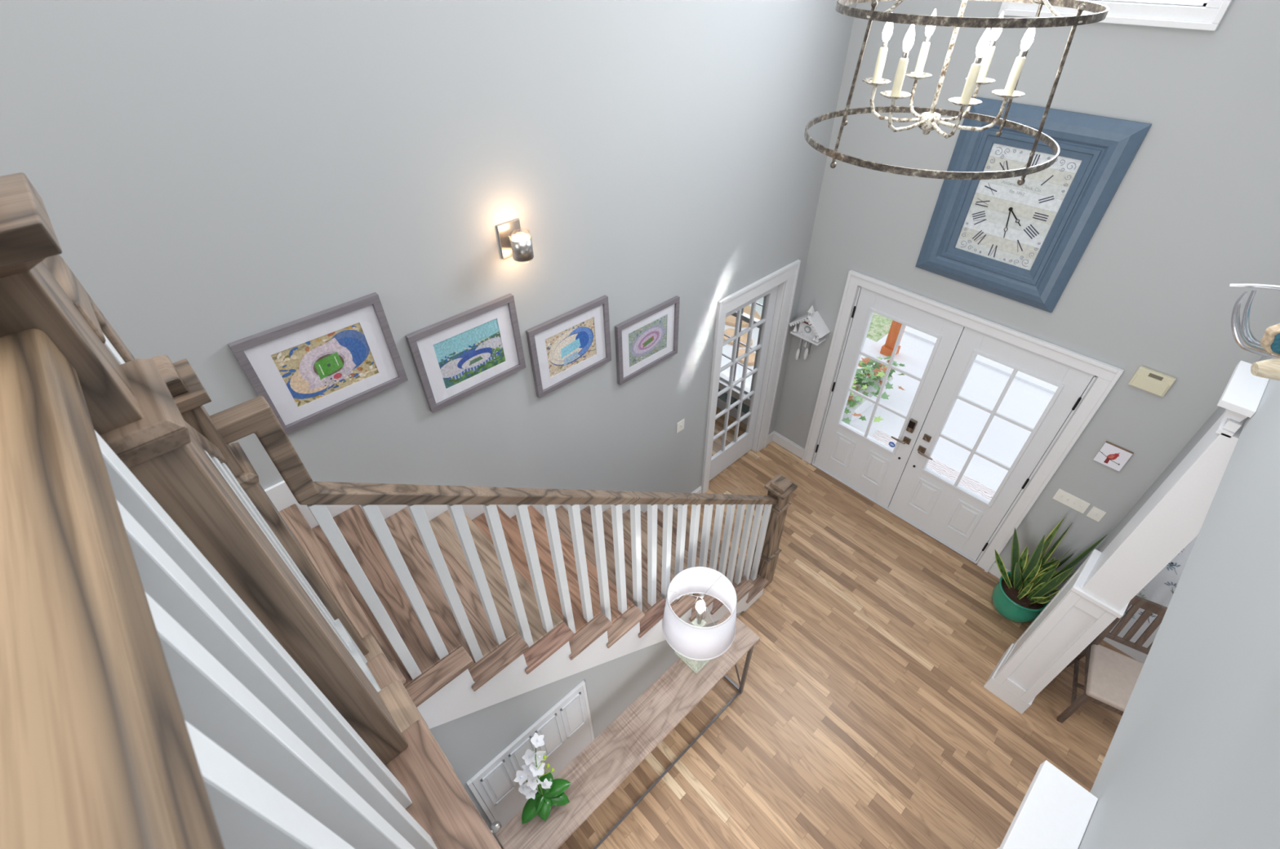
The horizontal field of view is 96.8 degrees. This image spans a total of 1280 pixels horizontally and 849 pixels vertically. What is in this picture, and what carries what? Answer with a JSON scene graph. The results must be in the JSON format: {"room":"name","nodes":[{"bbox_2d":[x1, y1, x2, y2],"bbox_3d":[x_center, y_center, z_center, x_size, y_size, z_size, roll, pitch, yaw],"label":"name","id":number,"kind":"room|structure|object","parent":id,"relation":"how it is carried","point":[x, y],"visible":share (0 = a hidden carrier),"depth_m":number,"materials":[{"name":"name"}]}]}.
{"room":"entrance hall staircase","nodes":[
{"label":"entrance hall staircase","id":0,"kind":"room"},
{"bbox_2d":[334,618,381,692],"bbox_3d":[-0.383,2.099,2.188,0.120,3.262,1.848,-32,50,-30],"label":"wall","id":1,"kind":"structure","parent":0,"point":[356,652],"depth_m":1.77,"materials":[{"name":"grey paint"}]},
{"bbox_2d":[0,0,856,506],"bbox_3d":[-1.004,-0.523,3.148,7.140,5.950,0.140,-32,50,-30],"label":"wall","id":2,"kind":"structure","parent":0,"point":[212,175],"depth_m":2.67,"materials":[{"name":"grey paint"}]},
{"bbox_2d":[227,292,408,434],"bbox_3d":[-1.452,-0.281,2.650,0.628,0.498,0.031,-32,50,-30],"label":"picture frame","id":3,"kind":"object","parent":2,"relation":"attached to","point":[292,365],"visible":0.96,"depth_m":2.63,"materials":[{"name":"grey wood"}]},
{"bbox_2d":[271,322,378,407],"bbox_3d":[-1.455,-0.280,2.655,0.392,0.293,0.002,-32,50,-30],"label":"print","id":4,"kind":"object","parent":3,"relation":"attached to","point":[318,367],"depth_m":2.65},
{"bbox_2d":[404,293,525,413],"bbox_3d":[-0.942,-0.399,3.176,0.628,0.494,0.031,-32,50,-30],"label":"picture frame","id":5,"kind":"object","parent":2,"relation":"attached to","point":[467,344],"visible":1,"depth_m":3.16,"materials":[{"name":"grey wood"}]},
{"bbox_2d":[433,318,505,388],"bbox_3d":[-0.944,-0.398,3.181,0.392,0.293,0.002,-32,50,-30],"label":"print","id":6,"kind":"object","parent":5,"relation":"attached to","point":[470,353],"depth_m":3.18},
{"bbox_2d":[496,218,533,261],"bbox_3d":[-0.632,-0.944,2.964,0.134,0.182,0.169,-32,50,-30],"label":"wall sconce","id":7,"kind":"object","parent":2,"relation":"attached to","point":[516,244],"visible":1,"depth_m":2.94,"materials":[{"name":"silver metal"}]},
{"bbox_2d":[525,295,611,398],"bbox_3d":[-0.441,-0.506,3.700,0.621,0.502,0.031,-32,50,-30],"label":"picture frame","id":8,"kind":"object","parent":2,"relation":"attached to","point":[565,343],"visible":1,"depth_m":3.69,"materials":[{"name":"grey wood"}]},
{"bbox_2d":[545,316,596,377],"bbox_3d":[-0.444,-0.505,3.705,0.392,0.293,0.002,-32,50,-30],"label":"print","id":9,"kind":"object","parent":8,"relation":"attached to","point":[573,345],"depth_m":3.70},
{"bbox_2d":[614,295,679,385],"bbox_3d":[0.063,-0.624,4.220,0.613,0.498,0.031,-32,50,-30],"label":"picture frame","id":10,"kind":"object","parent":2,"relation":"attached to","point":[641,336],"visible":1,"depth_m":4.21,"materials":[{"name":"grey wood"}]},
{"bbox_2d":[628,314,666,367],"bbox_3d":[0.060,-0.623,4.224,0.392,0.293,0.002,-32,50,-30],"label":"print","id":11,"kind":"object","parent":10,"relation":"attached to","point":[646,340],"depth_m":4.22},
{"bbox_2d":[676,418,684,433],"bbox_3d":[0.372,0.016,5.164,0.095,0.120,0.016,-32,50,-30],"label":"light switch","id":12,"kind":"object","parent":2,"relation":"attached to","point":[680,425],"visible":1,"depth_m":5.16,"materials":[{"name":"white paint"}]},
{"bbox_2d":[673,431,773,509],"bbox_3d":[0.951,0.529,6.316,1.712,0.145,0.018,-32,50,-30],"label":"baseboard","id":13,"kind":"structure","parent":2,"relation":"attached to","point":[699,490],"depth_m":6.10,"materials":[{"name":"white paint"}]},
{"bbox_2d":[709,284,778,480],"bbox_3d":[0.962,-0.360,5.779,0.835,2.170,0.099,-32,50,-30],"label":"door","id":14,"kind":"structure","parent":2,"relation":"in","point":[729,454],"depth_m":5.80,"materials":[{"name":"white paint"}]},
{"bbox_2d":[701,259,800,493],"bbox_3d":[1.013,-0.401,5.707,1.112,2.345,0.172,-32,50,-30],"label":"trim","id":15,"kind":"structure","parent":2,"relation":"attached to","point":[789,273],"depth_m":5.45,"materials":[{"name":"white paint"}]},
{"bbox_2d":[429,612,741,847],"bbox_3d":[-0.110,1.370,3.652,2.670,2.420,0.087,-32,50,-30],"label":"wall","id":16,"kind":"structure","parent":0,"point":[469,742],"depth_m":3.22,"materials":[{"name":"grey paint"}]},
{"bbox_2d":[466,680,594,828],"bbox_3d":[-0.621,2.194,3.631,0.800,1.222,0.024,-32,50,-30],"label":"closet door","id":17,"kind":"structure","parent":16,"relation":"in","point":[566,727],"depth_m":3.43,"materials":[{"name":"white paint"}]},
{"bbox_2d":[489,821,501,833],"bbox_3d":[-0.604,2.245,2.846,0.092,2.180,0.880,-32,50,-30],"label":"door knob","id":18,"kind":"object","parent":17,"relation":"attached to","point":[496,825],"depth_m":3.09,"materials":[{"name":"silver metal"}]},
{"bbox_2d":[501,407,1136,848],"bbox_3d":[-0.155,2.394,4.411,7.000,0.120,8.800,-32,50,-30],"label":"floor","id":19,"kind":"structure","parent":0,"point":[864,716],"depth_m":4.41,"materials":[{"name":"brown wood"}]},
{"bbox_2d":[264,480,768,848],"bbox_3d":[-0.126,1.376,2.976,4.017,3.303,3.060,-32,50,-30],"label":"staircase","id":20,"kind":"structure","parent":19,"relation":"on","point":[453,686],"depth_m":2.91,"materials":[{"name":"beige wood"}]},
{"bbox_2d":[0,172,408,764],"bbox_3d":[-0.625,0.252,0.851,0.184,1.202,0.184,-32,50,-30],"label":"handrail","id":21,"kind":"object","parent":20,"relation":"on","point":[131,406],"visible":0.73,"depth_m":0.66,"materials":[{"name":"brown wood"}]},
{"bbox_2d":[42,254,367,677],"bbox_3d":[-0.837,0.360,1.323,0.062,1.662,0.595,-32,50,-30],"label":"stair stringer","id":22,"kind":"object","parent":20,"relation":"on","point":[55,264],"visible":0.17,"depth_m":0.81,"materials":[{"name":"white wood"}]},
{"bbox_2d":[0,328,437,848],"bbox_3d":[-0.189,0.607,0.537,0.090,1.071,1.171,-32,50,-30],"label":"guard railing","id":23,"kind":"object","parent":20,"relation":"on","point":[144,704],"visible":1,"depth_m":0.36,"materials":[{"name":"brown wood"}]},
{"bbox_2d":[151,355,368,655],"bbox_3d":[-1.091,0.433,1.718,0.184,1.448,0.184,-32,50,-30],"label":"stair railing","id":24,"kind":"object","parent":20,"relation":"on","point":[184,386],"visible":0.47,"depth_m":1.45,"materials":[{"name":"brown wood"}]},
{"bbox_2d":[209,395,777,679],"bbox_3d":[0.008,0.671,3.288,2.870,3.536,0.068,-32,50,-30],"label":"stair railing","id":25,"kind":"object","parent":20,"relation":"on","point":[255,415],"visible":0.84,"depth_m":2.47,"materials":[{"name":"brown wood"}]},
{"bbox_2d":[495,611,759,848],"bbox_3d":[0.026,2.223,3.907,2.030,0.800,0.293,-32,50,-30],"label":"console table","id":26,"kind":"object","parent":19,"relation":"on","point":[609,759],"visible":0.91,"depth_m":3.58,"materials":[{"name":"brown wood"}]},
{"bbox_2d":[513,733,570,824],"bbox_3d":[-0.572,2.004,3.165,0.325,0.516,0.266,-32,50,-30],"label":"potted orchid","id":27,"kind":"object","parent":26,"relation":"on","point":[550,792],"visible":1,"depth_m":3.20,"materials":[{"name":"green plant"}]},
{"bbox_2d":[662,566,737,674],"bbox_3d":[0.387,1.329,3.746,0.483,0.747,0.483,-32,50,-30],"label":"table lamp","id":28,"kind":"object","parent":26,"relation":"on","point":[696,644],"visible":0.99,"depth_m":3.58,"materials":[{"name":"white fabric"}]},
{"bbox_2d":[696,611,702,624],"bbox_3d":[0.385,1.247,3.675,0.039,0.135,0.040,-32,50,-30],"label":"socket","id":29,"kind":"object","parent":28,"relation":"attached to","point":[699,615],"depth_m":3.66,"materials":[{"name":"silver metal"}]},
{"bbox_2d":[751,474,797,588],"bbox_3d":[1.120,0.959,4.899,0.191,1.365,0.191,-32,50,-30],"label":"newel post","id":30,"kind":"object","parent":19,"relation":"on","point":[780,487],"visible":0.8,"depth_m":4.71,"materials":[{"name":"brown wood"}]},
{"bbox_2d":[997,760,1097,848],"bbox_3d":[1.042,2.190,2.286,0.460,2.965,0.325,-32,50,-30],"label":"column","id":31,"kind":"structure","parent":19,"relation":"on","point":[1055,811],"depth_m":1.42,"materials":[{"name":"white paint"}]},
{"bbox_2d":[991,516,1106,622],"bbox_3d":[3.282,1.181,4.766,0.401,1.159,0.551,-32,50,-30],"label":"potted snake plant","id":32,"kind":"object","parent":19,"relation":"on","point":[1021,593],"visible":1,"depth_m":4.79,"materials":[{"name":"green plant"}]},
{"bbox_2d":[1057,595,1167,723],"bbox_3d":[3.568,1.826,4.143,0.478,1.010,0.588,22,46,24],"label":"dining chair","id":33,"kind":"object","parent":19,"relation":"on","point":[1111,677],"visible":0.44,"depth_m":4.17,"materials":[{"name":"beige fabric"}]},
{"bbox_2d":[983,360,1269,714],"bbox_3d":[2.994,0.972,3.640,0.460,2.965,0.325,-32,50,-30],"label":"column","id":34,"kind":"structure","parent":19,"relation":"on","point":[1100,591],"depth_m":3.35,"materials":[{"name":"white paint"}]},
{"bbox_2d":[720,297,1042,491],"bbox_3d":[2.734,-0.416,7.715,2.820,0.120,10.000,-32,50,-30],"label":"floor","id":35,"kind":"structure","parent":0,"point":[1003,440],"depth_m":7.18,"materials":[{"name":"concrete"}]},
{"bbox_2d":[723,328,752,346],"bbox_3d":[1.475,-1.314,8.623,0.385,0.060,0.514,-32,50,-30],"label":"wood slab","id":36,"kind":"object","parent":35,"relation":"on","point":[730,331],"visible":0.54,"depth_m":8.59,"materials":[{"name":"beige wood"}]},
{"bbox_2d":[724,305,760,327],"bbox_3d":[1.539,-1.793,9.167,0.669,0.060,0.792,-10,42,-10],"label":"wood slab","id":37,"kind":"object","parent":35,"relation":"on","point":[730,320],"visible":0.23,"depth_m":8.99,"materials":[{"name":"beige wood"}]},
{"bbox_2d":[735,348,755,365],"bbox_3d":[1.537,-0.981,8.242,0.285,0.060,0.400,-32,50,-30],"label":"wood slab","id":38,"kind":"object","parent":35,"relation":"on","point":[741,351],"visible":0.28,"depth_m":8.18,"materials":[{"name":"beige wood"}]},
{"bbox_2d":[842,355,905,423],"bbox_3d":[2.873,-0.460,7.200,0.860,0.623,1.358,28,49,29],"label":"potted plant","id":39,"kind":"object","parent":35,"relation":"on","point":[868,382],"visible":0.57,"depth_m":7.13,"materials":[{"name":"plant"}]},
{"bbox_2d":[880,320,906,355],"bbox_3d":[3.637,-2.062,7.437,0.200,2.700,0.190,-32,50,-30],"label":"porch post","id":40,"kind":"object","parent":35,"relation":"on","point":[886,349],"visible":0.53,"depth_m":8.13,"materials":[{"name":"orange wood"}]},
{"bbox_2d":[871,430,995,500],"bbox_3d":[3.202,0.640,6.402,0.830,0.015,1.600,-32,50,-30],"label":"door mat","id":41,"kind":"object","parent":35,"relation":"on","point":[943,469],"visible":0.24,"depth_m":6.47,"materials":[{"name":"white"}]},
{"bbox_2d":[717,0,1279,663],"bbox_3d":[2.421,-1.515,4.220,0.142,5.950,8.800,-32,50,-30],"label":"wall","id":42,"kind":"structure","parent":0,"point":[1194,214],"depth_m":3.65,"materials":[{"name":"grey paint"}]},
{"bbox_2d":[716,397,748,425],"bbox_3d":[0.485,-0.632,7.647,0.020,0.145,2.920,-32,50,-30],"label":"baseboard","id":43,"kind":"structure","parent":42,"relation":"attached to","point":[721,404],"depth_m":7.11,"materials":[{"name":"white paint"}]},
{"bbox_2d":[718,295,766,406],"bbox_3d":[0.879,-1.309,6.558,0.190,1.990,1.560,-32,50,-30],"label":"window","id":44,"kind":"structure","parent":42,"relation":"in","point":[724,376],"depth_m":6.71,"materials":[{"name":"clear glass"}]},
{"bbox_2d":[772,431,804,458],"bbox_3d":[1.729,0.236,6.637,0.018,0.145,0.445,-32,50,-30],"label":"baseboard","id":45,"kind":"structure","parent":42,"relation":"attached to","point":[780,440],"depth_m":6.62,"materials":[{"name":"white paint"}]},
{"bbox_2d":[789,305,830,359],"bbox_3d":[1.652,-0.881,5.595,0.165,0.680,0.365,-32,50,-30],"label":"cuckoo clock","id":46,"kind":"object","parent":42,"relation":"attached to","point":[812,330],"visible":1,"depth_m":5.51,"materials":[{"name":"white paint"}]},
{"bbox_2d":[813,287,964,507],"bbox_3d":[2.267,-0.165,5.502,0.117,2.208,0.925,-32,50,-30],"label":"door","id":47,"kind":"structure","parent":42,"relation":"in","point":[864,463],"depth_m":5.48,"materials":[{"name":"white paint"}]},
{"bbox_2d":[802,269,1124,572],"bbox_3d":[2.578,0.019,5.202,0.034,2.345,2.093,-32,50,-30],"label":"trim","id":48,"kind":"structure","parent":42,"relation":"attached to","point":[1108,375],"depth_m":4.59,"materials":[{"name":"white paint"}]},
{"bbox_2d":[888,327,1093,560],"bbox_3d":[2.898,0.272,4.995,0.127,2.208,0.948,-32,50,-30],"label":"door","id":49,"kind":"structure","parent":42,"relation":"in","point":[956,515],"depth_m":4.95,"materials":[{"name":"white paint"}]},
{"bbox_2d":[987,561,1053,600],"bbox_3d":[3.487,1.465,5.208,0.018,0.145,0.520,-32,50,-30],"label":"baseboard","id":50,"kind":"structure","parent":42,"relation":"attached to","point":[994,570],"depth_m":5.32,"materials":[{"name":"white paint"}]},
{"bbox_2d":[915,96,1151,312],"bbox_3d":[2.540,-1.475,3.880,0.065,1.208,1.009,-32,50,-30],"label":"wall clock","id":51,"kind":"object","parent":42,"relation":"attached to","point":[1024,243],"visible":0.98,"depth_m":3.81,"materials":[{"name":"blue wood"}]},
{"bbox_2d":[1052,488,1090,513],"bbox_3d":[3.431,0.613,4.523,0.016,0.118,0.225,-32,50,-30],"label":"light switch","id":52,"kind":"object","parent":42,"relation":"attached to","point":[1062,496],"visible":1,"depth_m":4.52,"materials":[{"name":"white paint"}]},
{"bbox_2d":[1086,506,1106,522],"bbox_3d":[3.554,0.702,4.427,0.016,0.115,0.090,-32,50,-30],"label":"light switch","id":53,"kind":"object","parent":42,"relation":"attached to","point":[1095,513],"visible":1,"depth_m":4.42,"materials":[{"name":"white paint"}]},
{"bbox_2d":[1093,440,1133,471],"bbox_3d":[3.450,0.232,4.144,0.026,0.178,0.172,-32,50,-30],"label":"plaque","id":54,"kind":"object","parent":42,"relation":"attached to","point":[1110,455],"visible":1,"depth_m":4.13,"materials":[{"name":"white wood"}]},
{"bbox_2d":[998,0,1232,31],"bbox_3d":[2.588,-2.873,2.683,0.136,1.585,1.065,-32,50,-30],"label":"window","id":55,"kind":"structure","parent":42,"relation":"in","point":[1209,17],"depth_m":3.01,"materials":[{"name":"white paint"}]},
{"bbox_2d":[1128,365,1176,396],"bbox_3d":[3.386,-0.284,3.760,0.038,0.145,0.200,-32,50,-30],"label":"thermostat","id":56,"kind":"object","parent":42,"relation":"attached to","point":[1148,380],"visible":1,"depth_m":3.75,"materials":[{"name":"beige plastic"}]},
{"bbox_2d":[1078,355,1279,848],"bbox_3d":[2.051,1.269,2.640,4.545,3.860,0.180,-32,50,-30],"label":"wall","id":57,"kind":"structure","parent":0,"point":[1192,759],"depth_m":1.34,"materials":[{"name":"grey paint"}]},
{"bbox_3d":[2.029,-0.170,1.323,4.600,0.040,0.360,-32,50,-30],"label":"trim","id":58,"kind":"structure","parent":57,"relation":"on","visible":0},
{"bbox_2d":[1229,284,1279,357],"bbox_3d":[1.505,-0.157,1.174,0.500,0.163,0.099,28,49,29],"label":"sculpture","id":59,"kind":"object","parent":58,"relation":"on","point":[1242,335],"visible":0.92,"depth_m":1.28,"materials":[{"name":"silver metal"}]},
{"bbox_2d":[1250,357,1279,380],"bbox_3d":[1.601,-0.068,1.141,0.543,0.102,0.095,24,47,26],"label":"driftwood","id":60,"kind":"object","parent":58,"relation":"on","point":[1268,368],"visible":1,"depth_m":1.24,"materials":[{"name":"beige wood"}]},
{"bbox_2d":[1260,323,1279,356],"bbox_3d":[1.414,-0.187,1.228,0.109,0.090,0.030,7,42,9],"label":"geode","id":61,"kind":"object","parent":60,"relation":"on","point":[1270,341],"visible":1,"depth_m":1.23,"materials":[{"name":"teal stone"}]},
{"bbox_3d":[0.870,-1.415,-0.453,7.240,0.100,5.840,-32,50,-30],"label":"ceiling","id":62,"kind":"structure","parent":0,"visible":0},
{"bbox_2d":[804,0,1109,185],"bbox_3d":[1.204,-1.954,1.785,0.996,2.051,0.996,-32,50,-30],"label":"chandelier","id":63,"kind":"object","parent":62,"relation":"hanging from","point":[930,119],"visible":1,"depth_m":2.15,"materials":[{"name":"brown metal"}]},
{"bbox_2d":[881,41,888,47],"bbox_3d":[0.997,-1.548,2.313,0.021,0.022,0.021,-32,50,-30],"label":"socket","id":64,"kind":"object","parent":63,"relation":"attached to","point":[884,43],"depth_m":2.31,"materials":[{"name":"silver metal"}]},
{"bbox_2d":[902,51,908,57],"bbox_3d":[0.992,-1.383,2.125,0.021,0.022,0.021,-32,50,-30],"label":"socket","id":65,"kind":"object","parent":63,"relation":"attached to","point":[904,55],"depth_m":2.12,"materials":[{"name":"silver metal"}]},
{"bbox_2d":[924,35,930,41],"bbox_3d":[1.215,-1.630,2.402,0.021,0.022,0.021,-32,50,-30],"label":"socket","id":66,"kind":"object","parent":63,"relation":"attached to","point":[927,37],"depth_m":2.40,"materials":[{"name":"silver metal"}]},
{"bbox_2d":[974,56,982,63],"bbox_3d":[1.207,-1.300,2.027,0.021,0.022,0.021,-32,50,-30],"label":"socket","id":67,"kind":"object","parent":63,"relation":"attached to","point":[978,60],"depth_m":2.02,"materials":[{"name":"silver metal"}]},
{"bbox_2d":[988,40,995,45],"bbox_3d":[1.429,-1.547,2.304,0.021,0.022,0.021,-32,50,-30],"label":"socket","id":68,"kind":"object","parent":63,"relation":"attached to","point":[992,42],"depth_m":2.30,"materials":[{"name":"silver metal"}]},
{"bbox_2d":[1018,50,1026,57],"bbox_3d":[1.425,-1.382,2.116,0.021,0.022,0.021,-32,50,-30],"label":"socket","id":69,"kind":"object","parent":63,"relation":"attached to","point":[1022,53],"depth_m":2.11,"materials":[{"name":"silver metal"}]},
{"label":"outside","id":70,"kind":"structure","parent":0,"visible":0},
{"bbox_2d":[866,312,892,342],"bbox_3d":[7.064,-2.948,10.866,9.020,0.230,18.000,-32,50,-30],"label":"ground","id":71,"kind":"structure","parent":70,"point":[880,326],"depth_m":9.17,"materials":[{"name":"green plant"}]},
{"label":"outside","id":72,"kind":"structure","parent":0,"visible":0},
{"bbox_2d":[876,325,1057,413],"bbox_3d":[7.543,-1.226,8.768,6.020,0.200,5.380,-32,50,-30],"label":"path","id":73,"kind":"structure","parent":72,"point":[1034,393],"depth_m":8.07,"materials":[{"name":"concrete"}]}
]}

